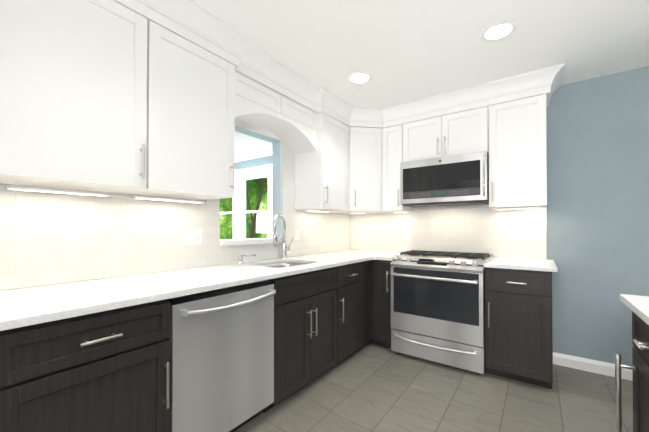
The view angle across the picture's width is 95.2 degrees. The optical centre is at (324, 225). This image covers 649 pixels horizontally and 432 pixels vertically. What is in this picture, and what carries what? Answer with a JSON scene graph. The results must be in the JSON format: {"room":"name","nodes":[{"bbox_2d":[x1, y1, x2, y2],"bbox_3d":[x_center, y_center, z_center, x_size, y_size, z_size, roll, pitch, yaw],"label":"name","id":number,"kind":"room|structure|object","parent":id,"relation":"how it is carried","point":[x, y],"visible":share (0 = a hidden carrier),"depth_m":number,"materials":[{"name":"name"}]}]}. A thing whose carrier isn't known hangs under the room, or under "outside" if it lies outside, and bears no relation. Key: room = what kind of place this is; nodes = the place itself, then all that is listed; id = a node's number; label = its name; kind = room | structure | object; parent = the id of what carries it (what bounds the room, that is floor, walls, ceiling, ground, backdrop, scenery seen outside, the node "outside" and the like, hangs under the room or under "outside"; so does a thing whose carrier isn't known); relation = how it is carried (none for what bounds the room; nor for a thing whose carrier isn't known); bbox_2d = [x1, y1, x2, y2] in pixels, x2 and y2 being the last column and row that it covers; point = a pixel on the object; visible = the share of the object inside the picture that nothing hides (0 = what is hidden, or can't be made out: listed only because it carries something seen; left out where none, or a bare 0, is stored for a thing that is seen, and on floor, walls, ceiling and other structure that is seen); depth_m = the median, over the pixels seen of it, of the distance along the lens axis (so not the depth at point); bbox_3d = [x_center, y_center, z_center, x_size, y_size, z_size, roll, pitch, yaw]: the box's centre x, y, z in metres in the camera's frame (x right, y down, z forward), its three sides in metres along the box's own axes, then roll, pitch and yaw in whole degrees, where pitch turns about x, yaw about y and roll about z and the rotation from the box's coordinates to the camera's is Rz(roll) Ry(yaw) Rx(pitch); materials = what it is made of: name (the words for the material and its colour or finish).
{"room":"kitchen","nodes":[
{"label":"kitchen","id":0,"kind":"room"},
{"bbox_2d":[0,121,345,290],"bbox_3d":[-1.470,-0.013,1.450,0.120,2.450,6.000,0,-1,36],"label":"wall","id":1,"kind":"structure","parent":0,"point":[254,128],"depth_m":2.21,"materials":[{"name":"white paint"}]},
{"bbox_2d":[0,0,146,192],"bbox_3d":[-1.207,-0.629,1.380,0.390,0.880,0.584,0,-1,36],"label":"upper cabinet","id":2,"kind":"object","parent":1,"relation":"attached to","point":[73,94],"visible":1,"depth_m":1.29,"materials":[{"name":"white paint"}]},
{"bbox_2d":[0,141,349,289],"bbox_3d":[-0.767,-0.303,2.314,0.008,1.214,3.778,0,-1,36],"label":"backsplash","id":3,"kind":"structure","parent":1,"relation":"attached to","point":[48,238],"depth_m":1.73,"materials":[{"name":"tile"}]},
{"bbox_2d":[186,228,201,244],"bbox_3d":[-0.918,0.078,2.087,0.007,0.116,0.118,0,-1,36],"label":"double electrical outlet","id":4,"kind":"object","parent":3,"relation":"attached to","point":[193,235],"visible":1,"depth_m":2.08,"materials":[{"name":"white plastic"}]},
{"bbox_2d":[295,229,299,239],"bbox_3d":[-0.275,0.096,2.979,0.007,0.116,0.072,0,-1,36],"label":"outlet","id":5,"kind":"object","parent":3,"relation":"attached to","point":[297,234],"visible":1,"depth_m":2.98,"materials":[{"name":"white plastic"}]},
{"bbox_2d":[123,20,234,199],"bbox_3d":[-0.877,-0.625,1.838,0.390,0.880,0.541,0,-1,36],"label":"upper cabinet","id":6,"kind":"object","parent":1,"relation":"attached to","point":[190,120],"visible":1,"depth_m":1.71,"materials":[{"name":"white paint"}]},
{"bbox_2d":[220,238,282,245],"bbox_3d":[-0.650,0.141,2.572,0.175,0.042,0.678,0,-1,36],"label":"sill","id":7,"kind":"structure","parent":1,"relation":"attached to","point":[226,242],"depth_m":2.44,"materials":[{"name":"white wood"}]},
{"bbox_2d":[235,126,280,237],"bbox_3d":[-0.950,-0.006,2.185,0.112,2.450,4.200,0,-1,36],"label":"liner","id":8,"kind":"object","parent":1,"relation":"attached to","point":[276,176],"visible":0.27,"depth_m":2.84,"materials":[{"name":"blue"}]},
{"bbox_2d":[235,72,316,154],"bbox_3d":[-0.471,-0.884,2.487,0.291,0.350,0.979,0,-1,36],"label":"valance","id":9,"kind":"object","parent":1,"relation":"attached to","point":[292,125],"visible":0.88,"depth_m":2.46,"materials":[{"name":"white paint"}]},
{"bbox_2d":[295,113,348,210],"bbox_3d":[-0.004,-0.604,3.048,0.390,0.900,0.478,0,-1,36],"label":"upper cabinet","id":10,"kind":"object","parent":1,"relation":"attached to","point":[322,178],"visible":0.92,"depth_m":2.90,"materials":[{"name":"white paint"}]},
{"bbox_2d":[235,156,271,238],"bbox_3d":[-0.964,0.021,5.228,3.480,2.450,0.120,0,-1,36],"label":"wall","id":11,"kind":"structure","parent":0,"point":[255,164],"depth_m":5.45,"materials":[{"name":"blue"}]},
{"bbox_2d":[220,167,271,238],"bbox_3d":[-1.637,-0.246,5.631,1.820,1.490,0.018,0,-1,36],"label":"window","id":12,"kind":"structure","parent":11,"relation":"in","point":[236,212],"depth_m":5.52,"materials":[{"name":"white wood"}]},
{"bbox_2d":[191,0,648,162],"bbox_3d":[-0.974,-1.269,1.363,8.240,0.060,6.420,0,-1,36],"label":"ceiling","id":13,"kind":"structure","parent":0,"point":[403,51],"depth_m":1.99,"materials":[{"name":"white paint"}]},
{"bbox_2d":[348,72,371,83],"bbox_3d":[0.294,-1.224,2.470,0.195,0.010,0.195,0,-1,30],"label":"recessed light","id":14,"kind":"object","parent":13,"relation":"in","point":[357,77],"depth_m":2.46,"materials":[{"name":"white"}]},
{"bbox_2d":[481,21,515,41],"bbox_3d":[1.105,-1.229,1.885,0.195,0.010,0.195,0,-1,27],"label":"recessed light","id":15,"kind":"object","parent":13,"relation":"in","point":[500,30],"depth_m":1.88,"materials":[{"name":"white"}]},
{"bbox_2d":[234,340,632,431],"bbox_3d":[0.363,1.225,0.117,4.400,0.050,6.000,0,-1,36],"label":"floor","id":16,"kind":"structure","parent":0,"point":[370,386],"depth_m":2.04,"materials":[{"name":"grey tile"}]},
{"bbox_2d":[0,299,170,431],"bbox_3d":[-1.091,0.768,1.289,0.670,0.884,0.552,0,-1,36],"label":"base cabinet","id":17,"kind":"object","parent":16,"relation":"on","point":[107,371],"visible":0.96,"depth_m":1.10,"materials":[{"name":"brown wood"}]},
{"bbox_2d":[170,279,275,431],"bbox_3d":[-0.725,0.779,1.762,0.670,0.872,0.637,0,-1,36],"label":"dishwasher","id":18,"kind":"object","parent":16,"relation":"on","point":[222,360],"visible":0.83,"depth_m":1.55,"materials":[{"name":"grey metal"}]},
{"bbox_2d":[261,267,336,412],"bbox_3d":[-0.343,0.778,2.326,0.670,0.884,0.721,0,-1,36],"label":"base cabinet","id":19,"kind":"object","parent":16,"relation":"on","point":[305,328],"visible":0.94,"depth_m":2.10,"materials":[{"name":"brown wood"}]},
{"bbox_2d":[329,262,361,368],"bbox_3d":[-0.007,0.782,2.791,0.670,0.884,0.422,0,-1,36],"label":"base cabinet","id":20,"kind":"object","parent":16,"relation":"on","point":[349,310],"visible":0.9,"depth_m":2.60,"materials":[{"name":"brown wood"}]},
{"bbox_2d":[360,260,371,345],"bbox_3d":[0.344,0.787,3.315,0.628,0.884,0.838,0,-1,36],"label":"base cabinet","id":21,"kind":"object","parent":16,"relation":"on","point":[366,301],"visible":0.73,"depth_m":2.88,"materials":[{"name":"brown wood"}]},
{"bbox_2d":[0,250,399,330],"bbox_3d":[-0.437,0.318,2.058,0.836,0.030,3.798,0,-1,36],"label":"countertop","id":22,"kind":"structure","parent":21,"relation":"on","point":[23,307],"depth_m":1.42,"materials":[{"name":"white stone"}]},
{"bbox_2d":[237,254,255,263],"bbox_3d":[-0.621,0.267,2.355,0.113,0.078,0.113,0,-1,36],"label":"soap dispenser","id":23,"kind":"object","parent":22,"relation":"on","point":[240,256],"visible":1,"depth_m":2.34,"materials":[{"name":"silver metal"}]},
{"bbox_2d":[259,262,303,267],"bbox_3d":[-0.335,0.439,2.403,0.450,0.204,0.540,0,-1,36],"label":"undermount sink","id":24,"kind":"object","parent":22,"relation":"in","point":[284,264],"visible":0.1,"depth_m":2.64,"materials":[{"name":"silver metal"}]},
{"bbox_2d":[273,214,293,258],"bbox_3d":[-0.398,0.104,2.672,0.126,0.409,0.230,0,-1,36],"label":"faucet","id":25,"kind":"object","parent":22,"relation":"on","point":[284,248],"visible":1,"depth_m":2.73,"materials":[{"name":"silver metal"}]},
{"bbox_2d":[371,260,392,347],"bbox_3d":[0.725,0.785,3.143,0.226,0.884,0.670,0,-1,36],"label":"base cabinet","id":26,"kind":"object","parent":16,"relation":"on","point":[381,328],"visible":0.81,"depth_m":2.91,"materials":[{"name":"brown wood"}]},
{"bbox_2d":[390,250,494,373],"bbox_3d":[1.115,0.748,2.817,0.817,0.953,0.708,0,-1,36],"label":"gas range","id":27,"kind":"object","parent":16,"relation":"on","point":[438,306],"visible":0.94,"depth_m":2.56,"materials":[{"name":"grey metal"}]},
{"bbox_2d":[485,267,552,388],"bbox_3d":[1.632,0.779,2.489,0.433,0.884,0.670,0,-1,36],"label":"base cabinet","id":28,"kind":"object","parent":16,"relation":"on","point":[518,326],"visible":0.94,"depth_m":2.25,"materials":[{"name":"brown wood"}]},
{"bbox_2d":[484,257,557,271],"bbox_3d":[1.649,0.322,2.491,0.463,0.030,0.653,0,-1,36],"label":"countertop","id":29,"kind":"structure","parent":28,"relation":"on","point":[525,264],"depth_m":2.33,"materials":[{"name":"white stone"}]},
{"bbox_2d":[615,311,648,431],"bbox_3d":[1.369,0.764,0.832,0.730,0.884,0.550,0,-1,36],"label":"base cabinet","id":30,"kind":"object","parent":16,"relation":"on","point":[639,367],"visible":0.96,"depth_m":1.18,"materials":[{"name":"brown wood"}]},
{"bbox_2d":[366,66,648,365],"bbox_3d":[2.154,-0.003,2.610,4.640,2.450,0.120,0,-1,36],"label":"wall","id":31,"kind":"structure","parent":0,"point":[597,227],"depth_m":2.45,"materials":[{"name":"blue paint"}]},
{"bbox_2d":[113,0,563,128],"bbox_3d":[0.190,-1.151,1.631,1.923,0.169,3.778,0,-1,36],"label":"crown molding","id":32,"kind":"structure","parent":31,"relation":"attached to","point":[194,23],"depth_m":2.40,"materials":[{"name":"white paint"}]},
{"bbox_2d":[330,127,390,213],"bbox_3d":[0.403,-0.600,3.426,0.608,0.900,0.608,0,-1,36],"label":"upper cabinet","id":33,"kind":"object","parent":31,"relation":"attached to","point":[365,174],"visible":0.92,"depth_m":3.19,"materials":[{"name":"white paint"}]},
{"bbox_2d":[7,186,540,213],"bbox_3d":[0.068,-0.159,1.686,1.900,0.014,3.620,0,-1,36],"label":"under-cabinet lights","id":34,"kind":"object","parent":33,"relation":"attached to","point":[79,192],"visible":1,"depth_m":1.56,"materials":[{"name":"white paint"}]},
{"bbox_2d":[382,124,413,211],"bbox_3d":[0.808,-0.602,3.269,0.228,0.900,0.390,0,-1,36],"label":"upper cabinet","id":35,"kind":"object","parent":31,"relation":"attached to","point":[392,147],"visible":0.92,"depth_m":3.15,"materials":[{"name":"white paint"}]},
{"bbox_2d":[403,106,488,161],"bbox_3d":[1.219,-0.847,2.974,0.783,0.415,0.390,0,-1,36],"label":"upper cabinet","id":36,"kind":"object","parent":31,"relation":"attached to","point":[463,132],"visible":0.73,"depth_m":2.82,"materials":[{"name":"white paint"}]},
{"bbox_2d":[400,151,488,207],"bbox_3d":[1.203,-0.419,2.947,0.779,0.440,0.447,0,-1,36],"label":"over-the-range microwave","id":37,"kind":"object","parent":36,"relation":"attached to","point":[458,180],"visible":0.98,"depth_m":2.76,"materials":[{"name":"grey metal"}]},
{"bbox_2d":[350,205,546,258],"bbox_3d":[1.162,0.056,3.243,2.030,0.512,0.008,0,-1,36],"label":"backsplash","id":38,"kind":"structure","parent":31,"relation":"attached to","point":[481,229],"depth_m":3.09,"materials":[{"name":"tile"}]},
{"bbox_2d":[403,230,409,239],"bbox_3d":[0.938,0.109,3.394,0.072,0.116,0.007,0,-1,36],"label":"electrical outlet","id":39,"kind":"object","parent":38,"relation":"attached to","point":[406,234],"visible":1,"depth_m":3.39,"materials":[{"name":"white plastic"}]},
{"bbox_2d":[488,94,546,208],"bbox_3d":[1.706,-0.608,2.621,0.413,0.900,0.390,0,-1,36],"label":"upper cabinet","id":40,"kind":"object","parent":31,"relation":"attached to","point":[517,153],"visible":1,"depth_m":2.49,"materials":[{"name":"white paint"}]},
{"bbox_2d":[553,352,632,380],"bbox_3d":[2.937,1.166,1.947,2.310,0.100,0.016,0,-1,36],"label":"baseboard","id":41,"kind":"structure","parent":31,"relation":"attached to","point":[590,365],"depth_m":2.46,"materials":[{"name":"white wood"}]},
{"bbox_3d":[-2.315,1.254,3.343,3.480,0.050,4.500,0,-1,36],"label":"floor","id":42,"kind":"structure","parent":0,"visible":0},
{"bbox_3d":[-0.831,0.899,4.310,0.560,0.682,0.560,0,-1,36],"label":"side table","id":43,"kind":"object","parent":42,"relation":"on","visible":0},
{"bbox_2d":[256,213,271,237],"bbox_3d":[-0.831,0.198,4.317,0.340,0.720,0.340,0,-1,36],"label":"table lamp","id":44,"kind":"object","parent":43,"relation":"on","point":[264,223],"visible":0.38,"depth_m":4.17,"materials":[{"name":"white ceramic"}]},
{"bbox_3d":[1.048,0.760,0.386,0.729,0.884,0.550,0,-1,36],"label":"cabinet","id":45,"kind":"object","parent":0,"visible":0},
{"bbox_2d":[620,294,648,325],"bbox_3d":[0.911,0.301,0.149,0.730,0.030,2.260,0,-1,36],"label":"countertop","id":46,"kind":"structure","parent":45,"relation":"on","point":[637,305],"depth_m":1.11,"materials":[{"name":"white stone"}]},
{"label":"outside","id":47,"kind":"structure","parent":0,"visible":0},
{"bbox_2d":[220,177,267,239],"bbox_3d":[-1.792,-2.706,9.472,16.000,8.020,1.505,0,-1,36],"label":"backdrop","id":48,"kind":"structure","parent":47,"point":[256,194],"depth_m":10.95,"materials":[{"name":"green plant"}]}
]}

